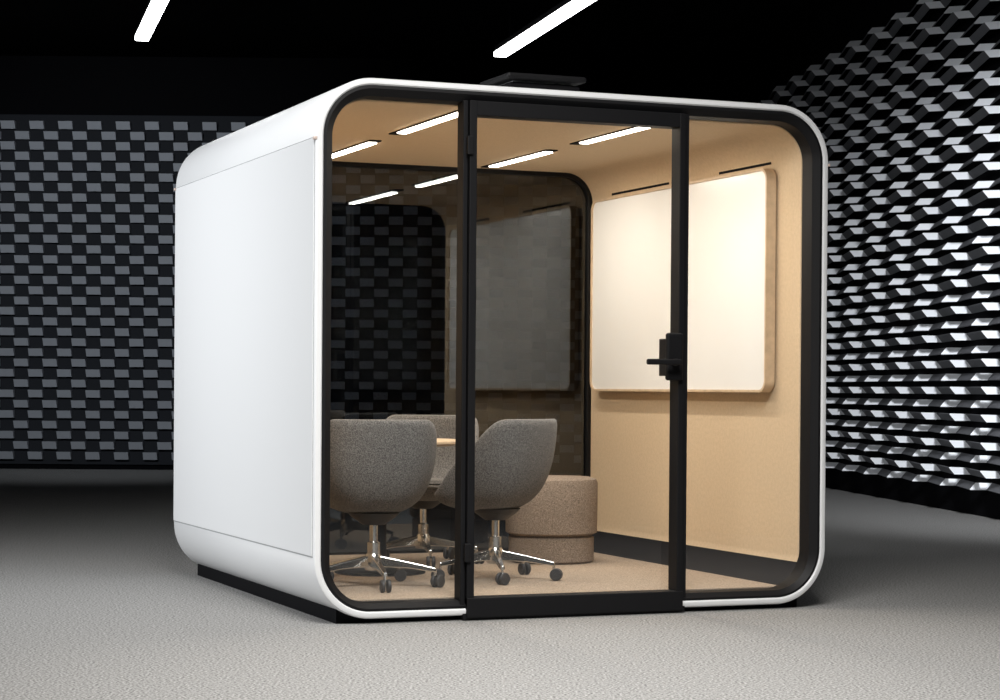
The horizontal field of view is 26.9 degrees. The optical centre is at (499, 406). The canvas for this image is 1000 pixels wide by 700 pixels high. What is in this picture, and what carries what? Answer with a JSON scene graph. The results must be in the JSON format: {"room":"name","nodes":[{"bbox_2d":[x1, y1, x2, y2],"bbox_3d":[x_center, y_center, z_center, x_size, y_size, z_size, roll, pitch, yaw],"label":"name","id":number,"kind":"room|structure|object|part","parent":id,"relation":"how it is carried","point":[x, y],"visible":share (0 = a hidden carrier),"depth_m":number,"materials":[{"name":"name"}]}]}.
{"room":"showroom","nodes":[
{"label":"showroom","id":0,"kind":"room"},
{"bbox_2d":[0,56,755,469],"bbox_3d":[-3.067,-1.688,24.973,20.000,4.900,0.200,0,0,0],"label":"wall","id":1,"kind":"structure","parent":0,"point":[29,85],"depth_m":24.86,"materials":[{"name":"black paint"}]},
{"bbox_2d":[0,114,269,464],"bbox_3d":[-4.068,-1.374,24.780,13.600,4.140,0.120,0,0,0],"label":"wall screen","id":2,"kind":"object","parent":1,"relation":"attached to","point":[87,202],"visible":0.27,"depth_m":24.83,"materials":[{"name":"grey"}]},
{"bbox_2d":[0,0,842,61],"bbox_3d":[-2.970,-4.071,10.603,20.000,0.100,32.000,0,0,0],"label":"ceiling","id":3,"kind":"structure","parent":0,"point":[612,30],"depth_m":22.74,"materials":[{"name":"black paint"}]},
{"bbox_2d":[135,0,168,40],"bbox_3d":[-2.256,-3.353,13.896,0.100,1.380,3.000,0,0,-14],"label":"linear pendant light","id":4,"kind":"object","parent":3,"relation":"hanging from","point":[154,9],"visible":1,"depth_m":14.49,"materials":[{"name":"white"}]},
{"bbox_2d":[494,0,595,56],"bbox_3d":[0.387,-3.338,14.422,0.100,1.380,3.200,0,0,-14],"label":"linear pendant light","id":5,"kind":"object","parent":3,"relation":"hanging from","point":[565,9],"visible":1,"depth_m":14.74,"materials":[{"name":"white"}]},
{"bbox_2d":[0,469,999,699],"bbox_3d":[-3.006,0.928,10.644,20.000,0.100,32.000,0,0,0],"label":"floor","id":6,"kind":"structure","parent":0,"point":[101,598],"depth_m":8.45,"materials":[{"name":"grey carpet"}]},
{"bbox_2d":[173,72,829,623],"bbox_3d":[-0.089,-0.282,10.231,2.455,2.370,2.610,0,1,-22],"label":"pod","id":7,"kind":"object","parent":6,"relation":"on","point":[364,248],"visible":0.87,"depth_m":9.98,"materials":[{"name":"white paint"}]},
{"bbox_2d":[332,140,381,157],"bbox_3d":[-0.777,-1.303,10.643,0.060,0.022,0.910,0,1,-22],"label":"light","id":8,"kind":"object","parent":7,"relation":"on","point":[362,144],"depth_m":10.50,"materials":[{"name":"white plastic"}]},
{"bbox_2d":[330,419,444,592],"bbox_3d":[-0.561,0.435,9.419,0.629,0.758,0.594,0,0,-12],"label":"office chair","id":9,"kind":"object","parent":7,"relation":"on","point":[380,468],"visible":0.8,"depth_m":9.24,"materials":[{"name":"grey fabric"}]},
{"bbox_3d":[-0.692,0.708,9.549,0.255,0.071,0.043,1,1,40],"label":"leg","id":10,"kind":"part","parent":9,"relation":"part of","materials":[{"name":"silver metal"}]},
{"bbox_3d":[-0.704,0.709,9.369,0.248,0.071,0.115,0,0,-12],"label":"leg","id":11,"kind":"part","parent":9,"relation":"part of","materials":[{"name":"silver metal"}]},
{"bbox_3d":[-0.570,0.506,9.446,0.240,0.055,0.240,0,0,-12],"label":"seat plate","id":12,"kind":"part","parent":9,"relation":"part of","materials":[{"name":"grey plastic"}]},
{"bbox_3d":[-0.537,0.711,9.294,0.043,0.071,0.256,0,0,-12],"label":"leg","id":13,"kind":"part","parent":9,"relation":"part of","materials":[{"name":"silver metal"}]},
{"bbox_3d":[-0.414,0.711,9.437,0.255,0.071,0.043,0,0,4],"label":"leg","id":14,"kind":"part","parent":9,"relation":"part of","materials":[{"name":"silver metal"}]},
{"bbox_2d":[335,438,454,576],"bbox_3d":[-0.580,0.484,10.165,0.800,0.647,0.800,0,1,-22],"label":"round table","id":15,"kind":"object","parent":7,"relation":"on","point":[382,529],"visible":0.25,"depth_m":10.07,"materials":[{"name":"brown wood"}]},
{"bbox_2d":[389,110,457,134],"bbox_3d":[-0.316,-1.293,9.502,0.060,0.016,0.990,0,1,-22],"label":"light","id":16,"kind":"object","parent":7,"relation":"on","point":[448,115],"depth_m":9.51,"materials":[{"name":"white plastic"}]},
{"bbox_2d":[386,415,484,566],"bbox_3d":[-0.373,0.426,10.749,0.608,0.758,0.615,1,0,13],"label":"office chair","id":17,"kind":"object","parent":7,"relation":"on","point":[445,425],"visible":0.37,"depth_m":10.75,"materials":[{"name":"grey fabric"}]},
{"bbox_3d":[-0.531,0.700,10.678,0.211,0.071,0.189,1,0,13],"label":"leg","id":18,"kind":"part","parent":17,"relation":"part of","materials":[{"name":"silver metal"}]},
{"bbox_3d":[-0.395,0.497,10.747,0.240,0.055,0.240,1,0,13],"label":"seat plate","id":19,"kind":"part","parent":17,"relation":"part of","materials":[{"name":"grey plastic"}]},
{"bbox_3d":[-0.369,0.702,10.593,0.043,0.071,0.255,0,0,-10],"label":"leg","id":20,"kind":"part","parent":17,"relation":"part of","materials":[{"name":"silver metal"}]},
{"bbox_2d":[429,478,443,484],"bbox_3d":[-0.394,0.404,10.746,0.380,0.070,0.380,1,0,13],"label":"seat cushion","id":21,"kind":"object","parent":17,"relation":"on","point":[434,481],"depth_m":10.59,"materials":[{"name":"grey fabric"}]},
{"bbox_3d":[-0.240,0.702,10.727,0.255,0.071,0.043,0,0,8],"label":"leg","id":22,"kind":"part","parent":17,"relation":"part of","materials":[{"name":"silver metal"}]},
{"bbox_3d":[-0.557,-0.262,11.389,2.377,2.202,0.108,0,1,-22],"label":"frame","id":23,"kind":"part","parent":7,"relation":"part of","materials":[{"name":"black"}]},
{"bbox_2d":[431,419,562,584],"bbox_3d":[-0.012,0.435,9.870,0.615,0.758,0.604,1,1,33],"label":"office chair","id":24,"kind":"object","parent":7,"relation":"on","point":[514,457],"visible":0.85,"depth_m":9.67,"materials":[{"name":"grey fabric"}]},
{"bbox_3d":[-0.161,0.710,9.786,0.160,0.071,0.230,1,1,33],"label":"leg","id":25,"kind":"part","parent":24,"relation":"part of","materials":[{"name":"silver metal"}]},
{"bbox_3d":[-0.022,0.507,9.851,0.240,0.055,0.240,1,1,33],"label":"seat plate","id":26,"kind":"part","parent":24,"relation":"part of","materials":[{"name":"grey plastic"}]},
{"bbox_3d":[-0.004,0.712,9.697,0.043,0.071,0.255,0,0,-7],"label":"leg","id":27,"kind":"part","parent":24,"relation":"part of","materials":[{"name":"silver metal"}]},
{"bbox_3d":[0.132,0.712,9.823,0.255,0.071,0.043,1,0,11],"label":"leg","id":28,"kind":"part","parent":24,"relation":"part of","materials":[{"name":"silver metal"}]},
{"bbox_2d":[481,149,557,167],"bbox_3d":[0.094,-1.302,10.995,0.060,0.016,0.910,0,1,-22],"label":"light","id":29,"kind":"object","parent":7,"relation":"on","point":[540,152],"depth_m":10.93,"materials":[{"name":"white plastic"}]},
{"bbox_2d":[479,72,585,85],"bbox_3d":[0.145,-1.445,9.353,0.380,0.028,0.350,0,1,-22],"label":"roof vent","id":30,"kind":"object","parent":7,"relation":"attached to","point":[510,78],"depth_m":9.21,"materials":[{"name":"black metal"}]},
{"bbox_2d":[499,80,571,85],"bbox_3d":[0.139,-1.427,9.367,0.280,0.012,0.260,0,1,-22],"label":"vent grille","id":31,"kind":"object","parent":7,"relation":"attached to","point":[507,82],"depth_m":9.22,"materials":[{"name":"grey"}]},
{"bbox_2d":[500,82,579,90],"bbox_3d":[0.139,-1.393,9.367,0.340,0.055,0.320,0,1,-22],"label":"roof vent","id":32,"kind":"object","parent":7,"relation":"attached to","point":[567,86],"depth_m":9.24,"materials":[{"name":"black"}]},
{"bbox_2d":[505,475,597,564],"bbox_3d":[0.267,0.585,10.897,0.480,0.445,0.480,0,1,-22],"label":"pouf","id":33,"kind":"object","parent":7,"relation":"on","point":[558,525],"visible":0.76,"depth_m":10.69,"materials":[{"name":"beige fabric"}]},
{"bbox_3d":[0.319,0.860,9.130,1.025,0.086,0.092,0,1,-22],"label":"door rail","id":34,"kind":"part","parent":7,"relation":"part of","materials":[{"name":"black metal"}]},
{"bbox_3d":[0.332,-1.266,9.116,1.010,0.062,0.083,0,1,-22],"label":"door rail","id":35,"kind":"part","parent":7,"relation":"part of","materials":[{"name":"black metal"}]},
{"bbox_2d":[570,127,648,144],"bbox_3d":[0.556,-1.287,9.855,0.060,0.022,0.990,0,1,-22],"label":"light","id":36,"kind":"object","parent":7,"relation":"on","point":[624,130],"depth_m":9.93,"materials":[{"name":"white plastic"}]},
{"bbox_3d":[0.719,-0.194,9.162,0.170,0.026,0.020,0,1,-22],"label":"handle lever","id":37,"kind":"part","parent":7,"relation":"part of","materials":[{"name":"black metal"}]},
{"bbox_3d":[0.769,-0.218,9.245,0.082,0.210,0.026,0,1,-22],"label":"handle plate","id":38,"kind":"part","parent":7,"relation":"part of","materials":[{"name":"black metal"}]},
{"bbox_2d":[590,168,775,391],"bbox_3d":[0.901,-0.602,10.730,0.060,1.055,1.980,0,1,-22],"label":"whiteboard","id":39,"kind":"object","parent":7,"relation":"attached to","point":[732,237],"visible":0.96,"depth_m":10.48,"materials":[{"name":"white"}]},
{"bbox_2d":[755,0,999,519],"bbox_3d":[4.677,-1.509,9.766,0.199,4.900,30.364,0,0,-6],"label":"wall","id":40,"kind":"structure","parent":0,"point":[849,20],"depth_m":18.78,"materials":[{"name":"black paint"}]},
{"bbox_2d":[760,0,999,493],"bbox_3d":[3.649,-1.431,17.773,0.211,4.164,13.313,0,0,-6],"label":"wall screen","id":41,"kind":"object","parent":40,"relation":"attached to","point":[988,22],"visible":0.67,"depth_m":18.27,"materials":[{"name":"white"}]}
]}

